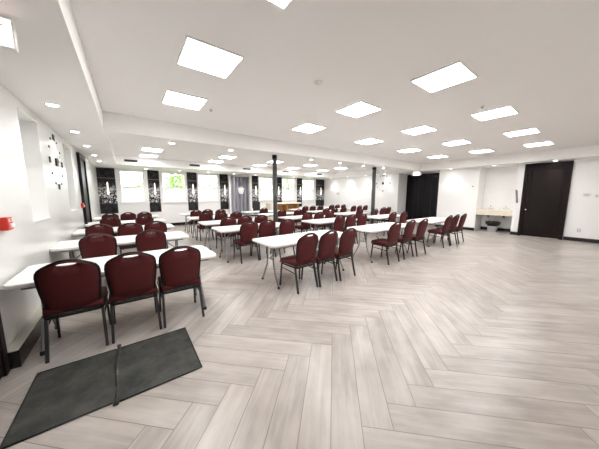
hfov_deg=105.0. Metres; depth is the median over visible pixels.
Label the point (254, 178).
wall panel
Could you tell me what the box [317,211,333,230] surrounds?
banquet chair
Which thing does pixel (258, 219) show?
banquet chair
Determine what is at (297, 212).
banquet chair
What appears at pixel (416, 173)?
exit sign
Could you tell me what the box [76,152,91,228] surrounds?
door
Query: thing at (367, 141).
recessed light
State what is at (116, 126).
ceiling beam
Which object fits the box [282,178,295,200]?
window
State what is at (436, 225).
baseboard
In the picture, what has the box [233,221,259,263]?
banquet chair
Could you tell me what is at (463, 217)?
banquet chair
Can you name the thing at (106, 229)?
banquet chair
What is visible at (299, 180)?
wall panel
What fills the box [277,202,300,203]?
countertop
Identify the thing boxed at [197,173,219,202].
window
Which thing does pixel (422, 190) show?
door
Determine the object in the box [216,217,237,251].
banquet chair
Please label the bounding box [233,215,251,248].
banquet chair
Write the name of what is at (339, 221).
banquet chair
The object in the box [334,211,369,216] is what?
folding table
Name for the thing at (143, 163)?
trim
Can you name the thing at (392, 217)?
banquet chair
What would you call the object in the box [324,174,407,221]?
wall
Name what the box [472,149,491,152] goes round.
diffuser
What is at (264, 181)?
tree
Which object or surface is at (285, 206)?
countertop
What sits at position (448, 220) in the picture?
banquet chair
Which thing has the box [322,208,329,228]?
banquet chair
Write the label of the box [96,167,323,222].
wall
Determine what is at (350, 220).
banquet chair
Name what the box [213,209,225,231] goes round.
banquet chair
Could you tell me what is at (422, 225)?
banquet chair
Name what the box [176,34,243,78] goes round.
recessed light
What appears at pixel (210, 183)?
tree
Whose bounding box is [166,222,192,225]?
baseboard
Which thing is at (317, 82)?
smoke detector
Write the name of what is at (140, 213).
banquet chair
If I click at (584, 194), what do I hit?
thermostat
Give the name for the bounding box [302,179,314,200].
window
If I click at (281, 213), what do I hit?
banquet chair
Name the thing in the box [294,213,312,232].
banquet chair
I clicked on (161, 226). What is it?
banquet chair
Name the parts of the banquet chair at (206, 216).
backrest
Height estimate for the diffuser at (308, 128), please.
0.012 m
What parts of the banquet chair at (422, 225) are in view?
seat, backrest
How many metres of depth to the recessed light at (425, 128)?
5.16 m
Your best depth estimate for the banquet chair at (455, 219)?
6.90 m
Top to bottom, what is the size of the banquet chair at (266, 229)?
0.939 m
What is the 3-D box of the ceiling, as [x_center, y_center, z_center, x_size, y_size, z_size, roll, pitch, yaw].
[1.295,-2.521,7.679,14.055,0.150,14.600,-5,9,-36]
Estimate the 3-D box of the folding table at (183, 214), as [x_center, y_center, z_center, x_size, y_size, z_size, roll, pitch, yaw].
[-4.030,-0.123,9.851,1.830,0.740,0.760,-5,9,-36]
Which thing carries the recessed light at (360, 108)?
in the ceiling
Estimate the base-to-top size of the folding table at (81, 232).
0.740 m
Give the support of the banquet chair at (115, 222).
on the floor
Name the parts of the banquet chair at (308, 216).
backrest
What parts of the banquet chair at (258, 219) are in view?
backrest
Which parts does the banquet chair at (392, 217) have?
backrest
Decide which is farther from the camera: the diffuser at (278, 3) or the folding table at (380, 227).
the folding table at (380, 227)
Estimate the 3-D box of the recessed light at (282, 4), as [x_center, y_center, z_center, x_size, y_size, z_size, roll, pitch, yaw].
[-0.176,-1.633,1.417,0.556,0.020,0.556,-5,9,-36]
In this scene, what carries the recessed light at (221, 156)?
in the ceiling
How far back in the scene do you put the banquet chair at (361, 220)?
7.09 m
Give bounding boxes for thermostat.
[582,193,590,196]
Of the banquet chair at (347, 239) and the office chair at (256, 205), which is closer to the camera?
the banquet chair at (347, 239)
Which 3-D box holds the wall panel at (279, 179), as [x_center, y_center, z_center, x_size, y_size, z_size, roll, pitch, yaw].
[-1.373,-2.047,14.638,0.580,1.900,0.032,-5,9,-36]
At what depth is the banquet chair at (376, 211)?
9.81 m
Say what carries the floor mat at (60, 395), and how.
on the floor
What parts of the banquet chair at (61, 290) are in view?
leg, leg, backrest, frame, seat, seat frame, leg, leg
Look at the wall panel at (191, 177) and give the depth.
11.64 m
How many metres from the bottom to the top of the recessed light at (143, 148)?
0.020 m
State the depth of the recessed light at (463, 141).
6.34 m
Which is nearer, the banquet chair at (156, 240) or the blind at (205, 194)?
the banquet chair at (156, 240)
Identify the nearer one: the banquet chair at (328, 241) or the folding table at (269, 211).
the banquet chair at (328, 241)
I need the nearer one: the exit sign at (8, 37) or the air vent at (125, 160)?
the exit sign at (8, 37)
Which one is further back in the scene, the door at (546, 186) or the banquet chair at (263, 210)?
the banquet chair at (263, 210)
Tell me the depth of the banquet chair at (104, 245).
3.46 m
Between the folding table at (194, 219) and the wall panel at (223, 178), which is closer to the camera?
the folding table at (194, 219)
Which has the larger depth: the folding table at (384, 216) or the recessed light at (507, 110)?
the folding table at (384, 216)
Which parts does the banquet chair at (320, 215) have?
backrest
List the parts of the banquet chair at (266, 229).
backrest, frame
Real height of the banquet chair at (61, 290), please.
0.939 m
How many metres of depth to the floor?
2.22 m
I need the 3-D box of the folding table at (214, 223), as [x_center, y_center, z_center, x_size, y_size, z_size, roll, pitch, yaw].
[-2.000,0.252,6.924,1.830,0.740,0.760,-5,9,-36]
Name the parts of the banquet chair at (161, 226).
backrest, frame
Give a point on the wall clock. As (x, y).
(53, 136)
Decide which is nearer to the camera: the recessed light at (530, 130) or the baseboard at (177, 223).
the recessed light at (530, 130)
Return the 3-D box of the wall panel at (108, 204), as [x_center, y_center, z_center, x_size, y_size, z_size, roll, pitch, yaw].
[-8.088,-1.413,9.691,0.590,1.900,0.032,-5,9,-36]
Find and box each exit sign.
[0,17,18,52]
[411,171,421,175]
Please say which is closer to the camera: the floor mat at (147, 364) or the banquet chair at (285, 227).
the floor mat at (147, 364)
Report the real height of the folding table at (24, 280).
0.740 m
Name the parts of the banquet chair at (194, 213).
backrest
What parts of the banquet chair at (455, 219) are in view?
backrest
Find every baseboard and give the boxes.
[7,256,81,368]
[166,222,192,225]
[338,215,598,243]
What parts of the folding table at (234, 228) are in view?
leg, leg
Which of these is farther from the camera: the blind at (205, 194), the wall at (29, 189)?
the blind at (205, 194)
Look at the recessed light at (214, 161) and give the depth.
9.93 m
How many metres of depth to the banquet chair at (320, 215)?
7.93 m
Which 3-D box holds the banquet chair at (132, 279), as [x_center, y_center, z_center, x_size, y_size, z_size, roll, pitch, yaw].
[-1.854,0.713,2.574,0.448,0.939,0.549,-5,9,-37]
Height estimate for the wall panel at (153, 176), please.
1.900 m
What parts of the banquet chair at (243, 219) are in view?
backrest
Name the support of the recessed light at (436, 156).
in the ceiling
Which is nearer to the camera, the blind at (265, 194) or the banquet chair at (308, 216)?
the banquet chair at (308, 216)
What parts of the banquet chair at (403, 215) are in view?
backrest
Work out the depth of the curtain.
12.97 m
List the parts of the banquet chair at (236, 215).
backrest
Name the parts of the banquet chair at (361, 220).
backrest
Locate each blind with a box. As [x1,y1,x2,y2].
[122,187,144,202]
[164,187,184,201]
[199,188,217,201]
[260,189,271,200]
[283,189,293,199]
[303,190,313,199]
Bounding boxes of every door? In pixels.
[0,312,10,378]
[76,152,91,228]
[405,173,439,221]
[517,161,573,239]
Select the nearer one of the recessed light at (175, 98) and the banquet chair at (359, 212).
the recessed light at (175, 98)
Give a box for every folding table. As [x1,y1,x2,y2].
[2,245,215,355]
[50,231,188,258]
[72,224,174,248]
[84,219,165,226]
[93,215,158,220]
[180,212,227,232]
[186,215,239,239]
[198,218,258,249]
[211,222,284,262]
[241,210,279,215]
[252,230,343,288]
[257,212,298,229]
[278,214,324,230]
[301,217,356,247]
[306,210,339,215]
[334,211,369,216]
[347,222,407,262]
[363,209,393,222]
[367,214,400,238]
[406,217,449,246]
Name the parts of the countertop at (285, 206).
panel, panel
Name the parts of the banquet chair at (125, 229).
backrest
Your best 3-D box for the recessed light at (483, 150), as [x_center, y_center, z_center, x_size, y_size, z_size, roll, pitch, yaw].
[6.039,-2.430,7.639,0.556,0.020,0.556,-5,9,-36]
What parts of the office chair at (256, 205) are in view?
backrest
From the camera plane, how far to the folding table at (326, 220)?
6.76 m
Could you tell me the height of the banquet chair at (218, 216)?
0.939 m
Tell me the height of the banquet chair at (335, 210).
0.939 m
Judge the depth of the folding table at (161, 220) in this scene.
6.46 m
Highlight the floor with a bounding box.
[0,221,598,448]
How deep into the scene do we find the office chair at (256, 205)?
11.58 m
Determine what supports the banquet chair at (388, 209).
on the floor
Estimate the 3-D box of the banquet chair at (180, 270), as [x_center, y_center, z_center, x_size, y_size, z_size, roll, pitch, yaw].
[-1.485,0.678,2.846,0.448,0.939,0.549,-5,9,-36]
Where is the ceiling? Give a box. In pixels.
[69,0,598,172]
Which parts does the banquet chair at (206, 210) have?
backrest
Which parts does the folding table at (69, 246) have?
rail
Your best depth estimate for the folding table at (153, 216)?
7.85 m
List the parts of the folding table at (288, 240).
leg, leg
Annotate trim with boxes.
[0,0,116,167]
[115,155,334,178]
[324,145,598,179]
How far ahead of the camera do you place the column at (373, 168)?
9.48 m
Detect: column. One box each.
[272,155,277,234]
[370,167,376,223]
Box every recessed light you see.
[44,102,60,106]
[139,154,157,157]
[141,147,162,151]
[162,89,207,110]
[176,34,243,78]
[207,160,223,162]
[218,155,235,158]
[266,0,292,10]
[291,122,326,133]
[335,100,381,117]
[354,138,382,144]
[396,148,420,152]
[401,125,437,134]
[410,60,477,92]
[428,155,448,158]
[441,139,471,145]
[468,149,493,153]
[470,105,518,120]
[503,127,540,136]
[523,141,553,146]
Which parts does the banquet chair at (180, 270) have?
leg, leg, seat, backrest, frame, seat frame, leg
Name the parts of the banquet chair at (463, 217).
backrest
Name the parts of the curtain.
post, post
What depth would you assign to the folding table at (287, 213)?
9.54 m
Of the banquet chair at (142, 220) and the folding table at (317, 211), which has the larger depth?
the folding table at (317, 211)
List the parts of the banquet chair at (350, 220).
backrest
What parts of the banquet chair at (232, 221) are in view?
backrest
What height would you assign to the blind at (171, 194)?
0.700 m
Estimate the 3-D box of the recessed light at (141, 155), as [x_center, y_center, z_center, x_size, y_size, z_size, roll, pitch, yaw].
[-5.587,-2.544,8.526,0.556,0.020,0.556,-5,9,-36]
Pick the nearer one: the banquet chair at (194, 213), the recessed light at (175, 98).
the recessed light at (175, 98)
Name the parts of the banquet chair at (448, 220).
seat, backrest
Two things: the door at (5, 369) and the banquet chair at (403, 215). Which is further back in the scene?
the banquet chair at (403, 215)
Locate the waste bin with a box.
[485,221,500,231]
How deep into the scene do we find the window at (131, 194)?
10.23 m
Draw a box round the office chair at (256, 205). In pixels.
[249,202,259,216]
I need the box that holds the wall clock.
[48,134,62,189]
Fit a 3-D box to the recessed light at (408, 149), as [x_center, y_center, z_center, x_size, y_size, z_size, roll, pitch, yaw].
[3.564,-2.410,7.484,0.556,0.020,0.556,-5,9,-36]
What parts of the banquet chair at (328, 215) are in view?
backrest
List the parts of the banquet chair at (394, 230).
seat, leg, backrest, frame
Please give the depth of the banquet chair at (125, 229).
4.80 m
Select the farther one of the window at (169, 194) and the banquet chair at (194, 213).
the window at (169, 194)
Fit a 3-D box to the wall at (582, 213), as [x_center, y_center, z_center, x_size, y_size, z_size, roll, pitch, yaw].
[8.793,-0.912,8.576,1.000,2.630,6.360,-5,9,-36]
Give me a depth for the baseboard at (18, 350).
2.19 m
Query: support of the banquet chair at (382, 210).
on the floor
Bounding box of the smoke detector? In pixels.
[314,80,321,84]
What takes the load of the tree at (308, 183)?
on the lawn
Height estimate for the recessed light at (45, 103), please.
0.009 m
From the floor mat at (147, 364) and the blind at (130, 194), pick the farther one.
the blind at (130, 194)
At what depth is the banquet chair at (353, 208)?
12.55 m
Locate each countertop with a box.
[266,202,300,221]
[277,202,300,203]
[476,205,512,219]
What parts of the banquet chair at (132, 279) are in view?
leg, leg, backrest, frame, seat, seat frame, leg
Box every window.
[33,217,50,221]
[117,169,147,203]
[160,171,187,202]
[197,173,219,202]
[258,176,272,201]
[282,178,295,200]
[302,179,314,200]
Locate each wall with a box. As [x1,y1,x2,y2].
[0,84,100,346]
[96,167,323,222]
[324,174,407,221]
[436,158,598,239]
[481,166,517,228]
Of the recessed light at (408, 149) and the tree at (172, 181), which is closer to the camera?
the recessed light at (408, 149)
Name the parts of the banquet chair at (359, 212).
backrest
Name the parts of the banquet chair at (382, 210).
backrest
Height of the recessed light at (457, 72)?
0.020 m
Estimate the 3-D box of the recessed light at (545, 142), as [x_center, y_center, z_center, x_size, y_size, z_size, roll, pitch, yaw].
[6.832,-2.295,6.580,0.556,0.020,0.556,-5,9,-36]
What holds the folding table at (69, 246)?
on the floor
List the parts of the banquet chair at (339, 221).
backrest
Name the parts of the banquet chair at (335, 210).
backrest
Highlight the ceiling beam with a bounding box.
[102,111,420,171]
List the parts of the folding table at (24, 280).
leg, rail, leg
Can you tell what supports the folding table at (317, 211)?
on the floor
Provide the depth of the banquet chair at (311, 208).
12.44 m
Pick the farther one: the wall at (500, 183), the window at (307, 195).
the window at (307, 195)
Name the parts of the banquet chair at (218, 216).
backrest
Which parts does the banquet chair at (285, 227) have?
backrest, frame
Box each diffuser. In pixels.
[270,0,289,7]
[293,124,323,132]
[400,149,418,152]
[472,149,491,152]
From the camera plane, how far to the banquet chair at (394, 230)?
5.02 m
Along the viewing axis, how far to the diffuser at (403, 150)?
7.48 m
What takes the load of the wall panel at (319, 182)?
attached to the wall at (170, 212)
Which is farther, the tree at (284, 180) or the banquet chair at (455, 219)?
the tree at (284, 180)
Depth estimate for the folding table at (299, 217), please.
7.85 m
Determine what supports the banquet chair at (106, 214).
on the floor
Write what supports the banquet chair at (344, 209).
on the floor
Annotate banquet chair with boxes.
[33,259,110,363]
[78,233,116,258]
[85,224,113,236]
[100,217,123,249]
[101,213,118,218]
[104,251,161,343]
[117,222,142,253]
[120,212,136,220]
[135,215,153,224]
[135,229,165,251]
[137,212,151,217]
[144,221,167,248]
[157,245,204,327]
[189,210,202,233]
[196,212,213,240]
[200,209,213,231]
[212,212,228,238]
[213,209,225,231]
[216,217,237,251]
[230,212,241,238]
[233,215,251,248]
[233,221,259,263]
[251,220,275,259]
[254,215,267,245]
[259,208,267,216]
[270,219,294,257]
[277,210,285,222]
[279,232,318,293]
[289,209,302,230]
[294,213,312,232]
[301,230,337,286]
[302,206,308,214]
[306,212,323,231]
[309,206,315,214]
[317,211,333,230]
[321,228,356,280]
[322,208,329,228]
[324,215,344,231]
[330,208,337,226]
[333,207,346,224]
[343,214,355,243]
[346,205,355,216]
[354,209,362,225]
[356,214,366,243]
[367,209,377,224]
[370,222,401,264]
[376,212,396,236]
[377,207,385,222]
[377,207,390,223]
[386,219,415,259]
[388,211,406,235]
[399,218,427,256]
[426,215,452,247]
[434,214,459,245]
[443,213,466,243]
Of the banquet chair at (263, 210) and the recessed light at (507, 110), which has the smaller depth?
the recessed light at (507, 110)
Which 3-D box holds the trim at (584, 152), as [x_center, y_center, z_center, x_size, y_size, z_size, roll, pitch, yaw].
[6.255,-2.781,11.359,1.700,0.370,14.600,-5,9,-36]
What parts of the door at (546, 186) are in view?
panel moulding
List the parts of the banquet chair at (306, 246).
leg, leg, seat, seat frame, frame, backrest, leg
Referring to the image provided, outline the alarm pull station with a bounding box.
[0,217,14,230]
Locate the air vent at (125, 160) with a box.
[124,159,137,161]
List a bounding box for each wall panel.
[96,167,118,213]
[147,170,161,211]
[186,172,197,210]
[219,174,228,208]
[252,176,257,207]
[277,177,281,202]
[297,178,301,206]
[316,179,323,205]
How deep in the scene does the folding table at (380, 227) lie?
5.43 m
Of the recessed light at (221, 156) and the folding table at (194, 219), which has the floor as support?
the folding table at (194, 219)
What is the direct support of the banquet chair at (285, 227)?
on the floor
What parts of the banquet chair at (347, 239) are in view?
leg, seat, backrest, frame, leg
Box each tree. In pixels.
[163,174,183,186]
[199,177,216,189]
[259,178,269,188]
[283,179,292,188]
[303,180,312,189]
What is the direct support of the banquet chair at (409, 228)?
on the floor
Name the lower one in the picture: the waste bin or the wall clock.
the waste bin
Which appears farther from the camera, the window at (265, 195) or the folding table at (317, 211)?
the window at (265, 195)
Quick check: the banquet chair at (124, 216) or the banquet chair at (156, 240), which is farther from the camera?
the banquet chair at (124, 216)
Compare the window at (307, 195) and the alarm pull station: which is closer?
the alarm pull station
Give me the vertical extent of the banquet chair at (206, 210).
0.939 m
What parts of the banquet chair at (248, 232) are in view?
seat, frame, backrest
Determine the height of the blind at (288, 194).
0.700 m
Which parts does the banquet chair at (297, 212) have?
backrest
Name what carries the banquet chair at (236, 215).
on the floor
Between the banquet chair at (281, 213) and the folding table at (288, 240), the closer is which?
the folding table at (288, 240)
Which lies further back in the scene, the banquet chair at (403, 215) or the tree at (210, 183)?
the tree at (210, 183)
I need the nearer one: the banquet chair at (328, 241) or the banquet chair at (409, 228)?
the banquet chair at (328, 241)
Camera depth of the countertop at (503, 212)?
9.27 m
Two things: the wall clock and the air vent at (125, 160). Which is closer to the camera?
the wall clock
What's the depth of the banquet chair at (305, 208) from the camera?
12.07 m
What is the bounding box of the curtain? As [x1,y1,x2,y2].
[228,175,251,217]
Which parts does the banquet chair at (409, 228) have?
seat, backrest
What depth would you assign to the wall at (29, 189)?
2.94 m
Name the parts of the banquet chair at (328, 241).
leg, seat, frame, backrest, leg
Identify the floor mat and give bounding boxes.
[0,349,117,448]
[113,327,201,406]
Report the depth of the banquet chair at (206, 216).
7.57 m
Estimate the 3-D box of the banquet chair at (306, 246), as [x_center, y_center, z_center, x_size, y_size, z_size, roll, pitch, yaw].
[0.002,0.563,3.744,0.448,0.939,0.549,-6,10,-40]
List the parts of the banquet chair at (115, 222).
backrest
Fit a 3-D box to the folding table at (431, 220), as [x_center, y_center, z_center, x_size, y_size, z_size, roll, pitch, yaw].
[4.198,0.202,7.313,1.830,0.740,0.760,-5,9,-36]
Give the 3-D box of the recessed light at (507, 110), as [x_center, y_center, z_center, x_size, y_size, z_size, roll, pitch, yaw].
[3.476,-1.978,4.108,0.556,0.020,0.556,-5,9,-36]
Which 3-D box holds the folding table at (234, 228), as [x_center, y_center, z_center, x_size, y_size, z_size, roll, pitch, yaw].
[-1.157,0.401,5.765,1.830,0.740,0.760,-5,9,-36]
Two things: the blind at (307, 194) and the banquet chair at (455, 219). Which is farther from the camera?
the blind at (307, 194)
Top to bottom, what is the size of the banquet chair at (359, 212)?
0.939 m
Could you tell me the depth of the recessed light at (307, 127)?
5.00 m
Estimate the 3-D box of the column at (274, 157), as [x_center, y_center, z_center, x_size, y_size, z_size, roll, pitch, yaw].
[-0.710,-0.675,6.728,0.211,2.630,0.211,-5,9,-36]
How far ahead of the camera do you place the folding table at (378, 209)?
11.40 m

